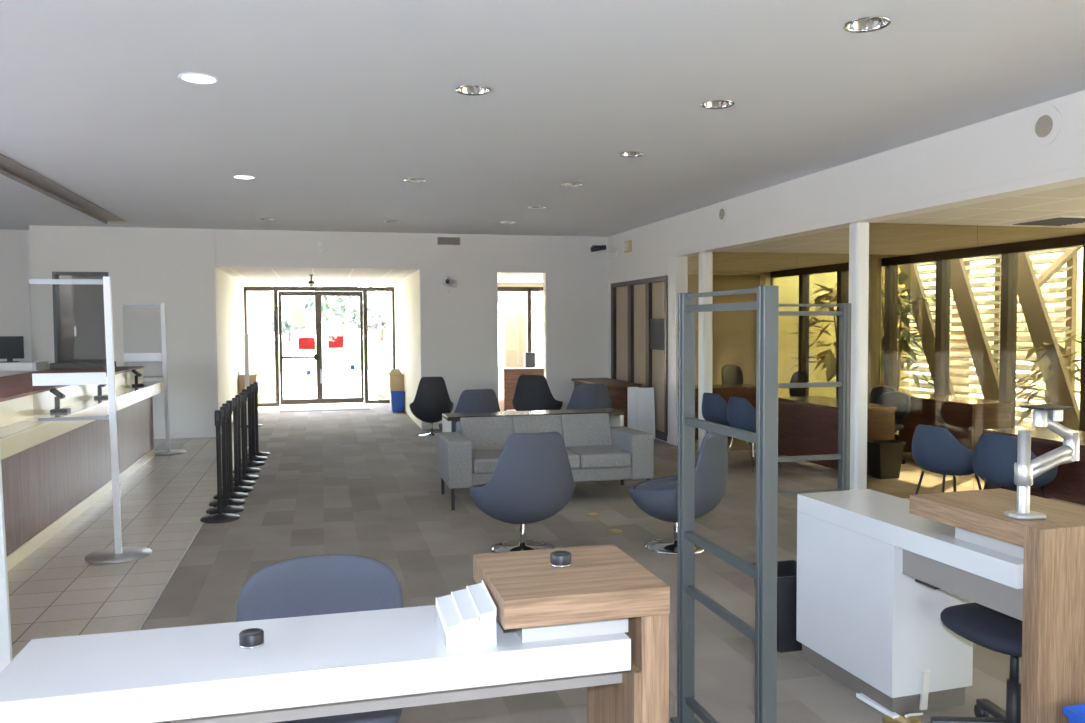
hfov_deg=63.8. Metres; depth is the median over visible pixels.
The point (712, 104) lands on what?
recessed light
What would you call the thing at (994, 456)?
armchair
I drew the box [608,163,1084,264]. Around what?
soffit
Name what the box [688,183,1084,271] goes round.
ceiling
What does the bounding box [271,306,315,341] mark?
broadleaf tree
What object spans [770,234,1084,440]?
window wall frame
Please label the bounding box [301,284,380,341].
broadleaf tree
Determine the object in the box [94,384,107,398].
card reader
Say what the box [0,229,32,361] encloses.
wall
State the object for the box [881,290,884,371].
climbing plant
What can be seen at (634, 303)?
door
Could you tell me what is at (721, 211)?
grille
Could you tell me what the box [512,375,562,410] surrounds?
lounge chair
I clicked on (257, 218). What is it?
recessed light
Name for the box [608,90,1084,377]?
wall
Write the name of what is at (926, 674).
chair leg
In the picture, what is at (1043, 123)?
grille
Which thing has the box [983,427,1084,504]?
office desk
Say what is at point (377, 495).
floor
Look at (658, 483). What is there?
seat cushion
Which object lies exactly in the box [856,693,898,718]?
chair leg
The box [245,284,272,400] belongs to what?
window
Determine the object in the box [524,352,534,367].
speaker
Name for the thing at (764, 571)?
stand
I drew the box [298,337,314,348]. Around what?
door sign
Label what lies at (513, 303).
window
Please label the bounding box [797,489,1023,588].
countertop
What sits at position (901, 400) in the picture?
office chair
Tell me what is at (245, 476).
stanchion
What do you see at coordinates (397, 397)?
recycling bin
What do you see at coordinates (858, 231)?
trim column
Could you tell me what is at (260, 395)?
plant
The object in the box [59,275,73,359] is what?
wall
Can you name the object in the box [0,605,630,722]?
countertop
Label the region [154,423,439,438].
baseboard
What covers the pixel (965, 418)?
office desk
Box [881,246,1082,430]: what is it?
slatted screen
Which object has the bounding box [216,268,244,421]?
wall
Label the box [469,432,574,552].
lounge chair
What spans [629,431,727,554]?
lounge chair
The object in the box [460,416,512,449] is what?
cushion
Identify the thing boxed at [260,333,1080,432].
ground
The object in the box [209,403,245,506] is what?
stanchion
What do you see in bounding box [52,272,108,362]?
door frame
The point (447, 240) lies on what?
air vent
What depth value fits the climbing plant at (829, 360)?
15.15 m
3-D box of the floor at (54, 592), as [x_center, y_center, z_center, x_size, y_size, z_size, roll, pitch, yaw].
[-4.767,1.643,2.261,6.220,0.122,22.600,-1,3,-14]
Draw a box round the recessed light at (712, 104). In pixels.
[701,100,734,108]
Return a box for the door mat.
[280,404,369,411]
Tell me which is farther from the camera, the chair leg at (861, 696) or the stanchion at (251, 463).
the stanchion at (251, 463)
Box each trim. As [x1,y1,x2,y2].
[139,446,248,629]
[215,260,607,266]
[386,284,393,394]
[668,256,687,445]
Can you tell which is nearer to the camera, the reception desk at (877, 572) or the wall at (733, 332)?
the reception desk at (877, 572)
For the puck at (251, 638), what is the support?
on the reception desk at (599, 623)
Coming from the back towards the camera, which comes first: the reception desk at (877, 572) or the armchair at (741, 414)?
the armchair at (741, 414)
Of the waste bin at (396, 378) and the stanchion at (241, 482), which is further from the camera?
the waste bin at (396, 378)
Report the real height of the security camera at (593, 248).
0.172 m
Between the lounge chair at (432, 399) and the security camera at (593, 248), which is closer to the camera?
the lounge chair at (432, 399)
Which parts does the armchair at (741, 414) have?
leg, leg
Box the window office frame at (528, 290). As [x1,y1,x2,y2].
[498,287,542,351]
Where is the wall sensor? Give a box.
[318,241,321,250]
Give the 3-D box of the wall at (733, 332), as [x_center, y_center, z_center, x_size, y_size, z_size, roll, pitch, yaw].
[2.631,-0.294,15.309,3.050,2.550,0.130,-1,3,-14]
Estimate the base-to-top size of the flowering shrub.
0.858 m
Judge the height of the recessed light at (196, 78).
0.095 m
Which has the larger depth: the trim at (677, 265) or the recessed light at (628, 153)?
the trim at (677, 265)
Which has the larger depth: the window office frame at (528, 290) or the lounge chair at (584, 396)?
the window office frame at (528, 290)
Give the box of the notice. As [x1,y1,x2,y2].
[291,310,305,326]
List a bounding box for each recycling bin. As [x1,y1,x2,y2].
[390,391,404,412]
[1063,704,1084,722]
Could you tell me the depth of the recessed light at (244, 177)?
8.44 m
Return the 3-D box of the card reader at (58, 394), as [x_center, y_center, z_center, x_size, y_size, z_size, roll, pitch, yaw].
[-4.050,0.322,7.316,0.137,0.202,0.120,-1,3,-14]
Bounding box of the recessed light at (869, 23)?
[843,16,891,32]
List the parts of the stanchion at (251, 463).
post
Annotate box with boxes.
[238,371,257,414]
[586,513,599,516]
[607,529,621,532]
[624,240,631,252]
[882,714,920,722]
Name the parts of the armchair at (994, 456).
leg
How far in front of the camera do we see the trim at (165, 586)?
5.69 m
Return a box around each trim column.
[698,251,712,451]
[849,221,868,489]
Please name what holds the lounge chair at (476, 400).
on the floor at (377, 495)
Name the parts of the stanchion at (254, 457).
post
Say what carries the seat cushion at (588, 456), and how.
on the sofa
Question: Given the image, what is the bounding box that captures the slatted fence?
[949,262,969,394]
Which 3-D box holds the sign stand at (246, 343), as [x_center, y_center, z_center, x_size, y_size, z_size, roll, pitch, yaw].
[-4.872,0.303,14.366,0.460,1.530,0.460,-1,3,-14]
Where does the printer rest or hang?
on the reception desk at (53, 472)
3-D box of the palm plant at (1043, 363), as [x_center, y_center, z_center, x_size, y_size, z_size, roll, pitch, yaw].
[6.410,0.393,10.991,1.088,1.602,1.042,-1,3,-14]
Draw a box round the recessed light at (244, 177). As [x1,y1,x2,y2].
[232,175,255,179]
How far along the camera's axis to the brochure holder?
2.27 m
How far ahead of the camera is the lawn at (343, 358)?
47.13 m
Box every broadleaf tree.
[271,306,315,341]
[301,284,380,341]
[353,304,386,340]
[498,291,538,325]
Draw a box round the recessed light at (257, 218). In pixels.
[257,218,273,219]
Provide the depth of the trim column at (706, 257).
10.92 m
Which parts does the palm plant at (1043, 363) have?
stem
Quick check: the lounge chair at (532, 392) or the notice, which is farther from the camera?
the notice
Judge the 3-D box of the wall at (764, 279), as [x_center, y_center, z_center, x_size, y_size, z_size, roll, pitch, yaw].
[3.524,-0.404,17.169,0.100,2.600,3.660,-1,3,-14]
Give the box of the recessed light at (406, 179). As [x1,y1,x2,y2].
[404,178,425,181]
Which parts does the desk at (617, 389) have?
drawer, drawer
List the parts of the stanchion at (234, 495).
post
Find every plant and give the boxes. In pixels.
[258,379,272,402]
[369,383,389,399]
[790,282,884,381]
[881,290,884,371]
[897,272,935,391]
[1016,329,1080,424]
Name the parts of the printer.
lid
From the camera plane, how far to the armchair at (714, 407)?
10.33 m
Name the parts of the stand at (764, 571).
post, rail, rail, rail, rail, rail, rail, post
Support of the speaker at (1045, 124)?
attached to the wall at (999, 148)
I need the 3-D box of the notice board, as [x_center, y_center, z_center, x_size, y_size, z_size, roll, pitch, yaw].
[1.645,-0.387,12.353,0.035,0.440,0.580,-1,3,-14]
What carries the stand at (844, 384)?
on the floor at (377, 495)
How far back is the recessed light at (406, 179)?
8.70 m
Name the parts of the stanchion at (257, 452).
post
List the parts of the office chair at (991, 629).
leg, seat, leg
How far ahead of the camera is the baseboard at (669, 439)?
11.97 m
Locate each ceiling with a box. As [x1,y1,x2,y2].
[0,0,1084,236]
[218,268,416,283]
[497,271,769,282]
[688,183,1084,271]
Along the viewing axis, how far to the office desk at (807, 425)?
9.95 m
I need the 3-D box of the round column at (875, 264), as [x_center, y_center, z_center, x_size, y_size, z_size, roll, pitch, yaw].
[4.697,-0.179,12.323,0.170,2.550,0.170,-1,3,-14]
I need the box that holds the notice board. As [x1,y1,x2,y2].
[650,319,663,349]
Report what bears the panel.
on the floor at (377, 495)
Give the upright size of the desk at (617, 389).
0.760 m
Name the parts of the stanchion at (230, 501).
post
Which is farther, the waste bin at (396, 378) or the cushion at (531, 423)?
the waste bin at (396, 378)
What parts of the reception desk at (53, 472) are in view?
screen panel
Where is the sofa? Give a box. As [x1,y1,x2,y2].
[437,413,653,510]
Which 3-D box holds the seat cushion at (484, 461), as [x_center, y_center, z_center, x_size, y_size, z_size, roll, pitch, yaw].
[-0.451,0.920,8.122,0.491,0.135,0.680,-1,3,-13]
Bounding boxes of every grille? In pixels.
[719,209,723,219]
[1035,115,1052,136]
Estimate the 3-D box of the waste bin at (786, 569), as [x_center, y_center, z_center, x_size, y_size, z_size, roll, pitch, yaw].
[1.248,1.256,4.470,0.256,0.394,0.276,-1,3,-14]
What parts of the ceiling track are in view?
plate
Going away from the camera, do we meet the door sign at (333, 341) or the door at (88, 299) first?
the door at (88, 299)
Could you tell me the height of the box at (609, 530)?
0.011 m
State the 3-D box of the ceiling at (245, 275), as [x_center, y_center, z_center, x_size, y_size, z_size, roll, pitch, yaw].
[-4.052,-1.621,15.936,3.250,0.170,5.110,-1,3,-14]
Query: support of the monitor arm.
on the reception desk at (877, 572)
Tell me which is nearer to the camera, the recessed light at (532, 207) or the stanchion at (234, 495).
the stanchion at (234, 495)
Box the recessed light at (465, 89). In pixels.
[455,85,490,94]
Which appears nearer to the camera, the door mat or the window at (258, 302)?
the door mat
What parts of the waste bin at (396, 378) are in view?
lid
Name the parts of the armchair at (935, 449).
leg, leg, leg, leg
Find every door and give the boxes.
[72,275,105,359]
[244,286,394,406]
[611,275,667,441]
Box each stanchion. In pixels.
[200,410,239,522]
[206,406,243,514]
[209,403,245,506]
[213,400,248,498]
[232,398,253,492]
[233,389,260,473]
[233,392,259,480]
[233,395,255,485]
[241,384,267,460]
[241,386,264,466]
[247,382,270,456]
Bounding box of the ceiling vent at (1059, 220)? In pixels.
[1006,215,1084,225]
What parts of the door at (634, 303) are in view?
panel, panel, panel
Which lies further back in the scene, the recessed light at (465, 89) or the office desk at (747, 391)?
the office desk at (747, 391)
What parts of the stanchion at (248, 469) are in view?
post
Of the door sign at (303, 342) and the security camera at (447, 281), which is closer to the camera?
the security camera at (447, 281)
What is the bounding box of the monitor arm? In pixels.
[1004,404,1079,519]
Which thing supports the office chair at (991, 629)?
on the floor at (377, 495)
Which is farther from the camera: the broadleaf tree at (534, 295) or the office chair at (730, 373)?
the broadleaf tree at (534, 295)
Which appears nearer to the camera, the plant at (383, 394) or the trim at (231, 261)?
the trim at (231, 261)
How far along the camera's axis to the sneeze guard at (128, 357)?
11.30 m
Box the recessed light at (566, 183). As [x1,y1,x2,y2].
[562,182,582,185]
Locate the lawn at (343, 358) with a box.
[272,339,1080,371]
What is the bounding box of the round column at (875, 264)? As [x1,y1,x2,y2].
[868,258,881,396]
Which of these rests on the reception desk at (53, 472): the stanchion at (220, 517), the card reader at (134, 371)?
the card reader at (134, 371)
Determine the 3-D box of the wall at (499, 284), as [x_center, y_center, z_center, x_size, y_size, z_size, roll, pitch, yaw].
[0.249,-1.634,18.096,5.950,0.180,0.150,-1,3,-14]
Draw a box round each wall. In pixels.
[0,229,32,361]
[29,225,607,432]
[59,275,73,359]
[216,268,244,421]
[394,270,420,427]
[498,283,542,286]
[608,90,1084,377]
[688,275,759,384]
[760,272,769,285]
[773,269,905,402]
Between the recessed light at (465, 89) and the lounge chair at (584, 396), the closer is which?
the recessed light at (465, 89)
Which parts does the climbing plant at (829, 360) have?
stem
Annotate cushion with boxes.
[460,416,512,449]
[472,449,501,473]
[511,415,563,439]
[561,413,612,446]
[566,445,630,468]
[566,449,579,469]
[635,478,677,490]
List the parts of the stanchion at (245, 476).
post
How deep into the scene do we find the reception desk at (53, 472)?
7.30 m
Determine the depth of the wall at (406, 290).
15.66 m
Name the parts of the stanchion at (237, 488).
post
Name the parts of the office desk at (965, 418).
modesty panel, panel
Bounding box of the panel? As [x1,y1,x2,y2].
[627,387,654,438]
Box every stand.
[244,333,262,427]
[670,286,778,722]
[778,303,850,496]
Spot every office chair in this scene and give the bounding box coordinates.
[236,554,402,722]
[721,364,742,384]
[789,370,807,396]
[868,386,895,403]
[877,391,910,463]
[930,603,1022,722]
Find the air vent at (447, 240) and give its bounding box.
[437,237,459,244]
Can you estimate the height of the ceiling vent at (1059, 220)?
0.020 m
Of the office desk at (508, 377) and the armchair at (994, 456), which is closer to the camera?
the armchair at (994, 456)
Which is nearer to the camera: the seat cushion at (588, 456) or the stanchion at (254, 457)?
the seat cushion at (588, 456)
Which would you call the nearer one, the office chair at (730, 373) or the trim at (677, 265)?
the trim at (677, 265)
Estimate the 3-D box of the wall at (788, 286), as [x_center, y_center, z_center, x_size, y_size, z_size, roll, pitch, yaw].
[6.546,-0.624,11.351,2.400,3.700,10.800,-1,3,-14]
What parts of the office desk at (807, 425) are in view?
modesty panel, panel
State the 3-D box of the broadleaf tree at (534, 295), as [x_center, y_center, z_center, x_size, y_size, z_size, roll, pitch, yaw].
[-1.543,-2.152,27.385,3.762,5.498,3.787,-1,3,-14]
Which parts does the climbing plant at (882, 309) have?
stem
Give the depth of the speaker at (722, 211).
10.29 m
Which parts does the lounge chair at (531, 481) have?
stem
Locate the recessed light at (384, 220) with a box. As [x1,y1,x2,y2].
[383,220,398,221]
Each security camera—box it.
[443,277,456,292]
[590,245,618,255]
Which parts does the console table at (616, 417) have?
panel, panel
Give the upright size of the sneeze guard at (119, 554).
2.005 m
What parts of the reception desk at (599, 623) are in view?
panel, leg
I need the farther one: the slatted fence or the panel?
the slatted fence
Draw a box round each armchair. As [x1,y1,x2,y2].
[702,393,751,458]
[727,397,780,471]
[912,424,981,494]
[972,433,1057,498]
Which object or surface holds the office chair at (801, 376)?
on the floor at (377, 495)
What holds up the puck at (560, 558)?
on the reception desk at (599, 623)
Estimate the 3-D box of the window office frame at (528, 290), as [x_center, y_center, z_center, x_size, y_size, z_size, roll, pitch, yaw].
[0.272,-0.335,18.130,5.730,2.420,0.100,-1,3,-14]
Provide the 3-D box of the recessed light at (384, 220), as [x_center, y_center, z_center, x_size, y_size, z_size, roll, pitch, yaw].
[-2.090,-1.979,12.027,0.222,0.095,0.222,-1,3,-14]
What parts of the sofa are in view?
leg, leg, arm, panel, seat, arm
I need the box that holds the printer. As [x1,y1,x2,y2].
[50,359,115,368]
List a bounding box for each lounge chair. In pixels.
[409,377,453,436]
[439,389,499,431]
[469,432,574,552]
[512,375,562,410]
[566,383,611,409]
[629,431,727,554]
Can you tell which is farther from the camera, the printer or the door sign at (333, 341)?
the door sign at (333, 341)
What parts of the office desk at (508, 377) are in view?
panel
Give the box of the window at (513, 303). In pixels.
[501,291,526,366]
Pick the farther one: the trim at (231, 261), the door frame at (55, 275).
the trim at (231, 261)
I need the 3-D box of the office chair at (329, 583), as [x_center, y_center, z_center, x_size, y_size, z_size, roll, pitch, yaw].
[-0.701,1.107,2.785,0.628,0.858,0.598,-1,3,-14]
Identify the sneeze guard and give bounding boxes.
[0,451,12,672]
[29,277,151,563]
[122,303,186,454]
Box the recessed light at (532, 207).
[528,206,545,208]
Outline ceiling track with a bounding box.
[0,153,128,223]
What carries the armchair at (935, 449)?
on the floor at (377, 495)
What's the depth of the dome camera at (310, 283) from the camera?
15.01 m
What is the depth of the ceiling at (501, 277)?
15.31 m
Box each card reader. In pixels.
[50,388,70,412]
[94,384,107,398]
[131,369,145,385]
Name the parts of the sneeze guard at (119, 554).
rail, rail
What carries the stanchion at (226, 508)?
on the floor at (377, 495)
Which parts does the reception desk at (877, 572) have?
leg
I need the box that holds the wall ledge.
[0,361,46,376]
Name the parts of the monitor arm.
mount plate, arm, arm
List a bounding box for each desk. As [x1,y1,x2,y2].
[0,366,162,570]
[0,544,669,722]
[498,367,543,410]
[572,378,640,426]
[695,384,755,439]
[778,396,896,474]
[796,488,1084,722]
[899,394,1012,451]
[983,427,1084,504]
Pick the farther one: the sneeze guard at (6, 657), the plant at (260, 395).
the plant at (260, 395)
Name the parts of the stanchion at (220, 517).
post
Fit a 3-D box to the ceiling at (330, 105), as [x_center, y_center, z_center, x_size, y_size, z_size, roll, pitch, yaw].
[-2.054,-1.619,2.818,11.860,0.140,22.600,-1,3,-14]
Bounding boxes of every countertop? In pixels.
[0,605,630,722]
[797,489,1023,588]
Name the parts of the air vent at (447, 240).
slat panel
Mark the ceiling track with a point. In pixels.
(9, 168)
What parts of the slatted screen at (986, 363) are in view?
post, post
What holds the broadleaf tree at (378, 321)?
on the ground at (336, 383)
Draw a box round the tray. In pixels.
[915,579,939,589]
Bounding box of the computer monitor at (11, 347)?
[0,336,23,362]
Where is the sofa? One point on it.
(467, 457)
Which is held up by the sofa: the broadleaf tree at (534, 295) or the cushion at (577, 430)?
the cushion at (577, 430)
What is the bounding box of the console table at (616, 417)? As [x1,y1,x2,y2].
[442,408,623,431]
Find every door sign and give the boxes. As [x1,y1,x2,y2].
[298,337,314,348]
[328,336,342,347]
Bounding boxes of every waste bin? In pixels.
[388,369,403,410]
[751,560,801,652]
[867,439,905,478]
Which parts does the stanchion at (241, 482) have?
post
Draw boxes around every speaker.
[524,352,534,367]
[718,204,726,223]
[1029,106,1061,146]
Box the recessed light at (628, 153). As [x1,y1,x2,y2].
[619,151,644,156]
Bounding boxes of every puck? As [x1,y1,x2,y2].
[239,628,264,648]
[550,550,571,567]
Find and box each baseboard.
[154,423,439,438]
[655,436,672,444]
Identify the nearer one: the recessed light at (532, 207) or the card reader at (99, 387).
the card reader at (99, 387)
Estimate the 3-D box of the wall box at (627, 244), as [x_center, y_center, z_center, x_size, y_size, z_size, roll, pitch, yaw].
[1.315,-1.772,13.430,0.058,0.180,0.220,-1,3,-14]
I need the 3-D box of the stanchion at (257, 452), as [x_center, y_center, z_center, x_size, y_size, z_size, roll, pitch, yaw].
[-3.660,0.729,11.150,0.326,0.937,0.326,-1,2,-4]
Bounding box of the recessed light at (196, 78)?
[178,73,218,83]
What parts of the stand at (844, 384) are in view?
rail, rail, rail, rail, rail, post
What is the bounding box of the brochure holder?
[436,580,495,649]
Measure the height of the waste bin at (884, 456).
0.384 m
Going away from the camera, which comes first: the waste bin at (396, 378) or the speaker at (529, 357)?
the waste bin at (396, 378)
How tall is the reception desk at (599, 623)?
0.950 m
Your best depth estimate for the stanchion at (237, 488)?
8.71 m
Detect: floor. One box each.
[8,429,258,658]
[141,403,1021,722]
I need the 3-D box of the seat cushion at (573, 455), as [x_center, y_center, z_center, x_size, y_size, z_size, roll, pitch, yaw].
[0.030,0.912,8.235,0.492,0.135,0.680,-1,3,-13]
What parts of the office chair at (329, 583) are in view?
backrest, seat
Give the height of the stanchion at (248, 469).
0.937 m
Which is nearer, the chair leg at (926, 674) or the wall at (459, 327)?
the chair leg at (926, 674)
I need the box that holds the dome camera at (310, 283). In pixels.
[308,275,314,286]
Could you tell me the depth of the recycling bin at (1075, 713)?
2.89 m
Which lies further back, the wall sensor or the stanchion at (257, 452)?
the wall sensor
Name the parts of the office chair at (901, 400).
backrest, seat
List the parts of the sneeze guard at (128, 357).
rail, rail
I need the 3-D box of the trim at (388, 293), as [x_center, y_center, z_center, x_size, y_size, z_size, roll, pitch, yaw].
[-3.450,-0.772,20.932,0.550,3.300,0.500,-1,3,-14]
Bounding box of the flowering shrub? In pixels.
[867,376,906,400]
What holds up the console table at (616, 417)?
on the floor at (377, 495)
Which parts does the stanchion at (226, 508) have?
post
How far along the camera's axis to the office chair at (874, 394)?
11.32 m
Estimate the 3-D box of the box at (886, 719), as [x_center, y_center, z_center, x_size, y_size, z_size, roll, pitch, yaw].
[1.484,1.483,3.599,0.150,0.011,0.150,-1,3,-14]
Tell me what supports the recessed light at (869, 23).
in the ceiling at (330, 105)
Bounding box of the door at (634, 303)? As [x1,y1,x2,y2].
[611,275,667,441]
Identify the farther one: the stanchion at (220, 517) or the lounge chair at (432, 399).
the lounge chair at (432, 399)
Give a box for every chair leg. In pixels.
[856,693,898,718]
[905,671,929,717]

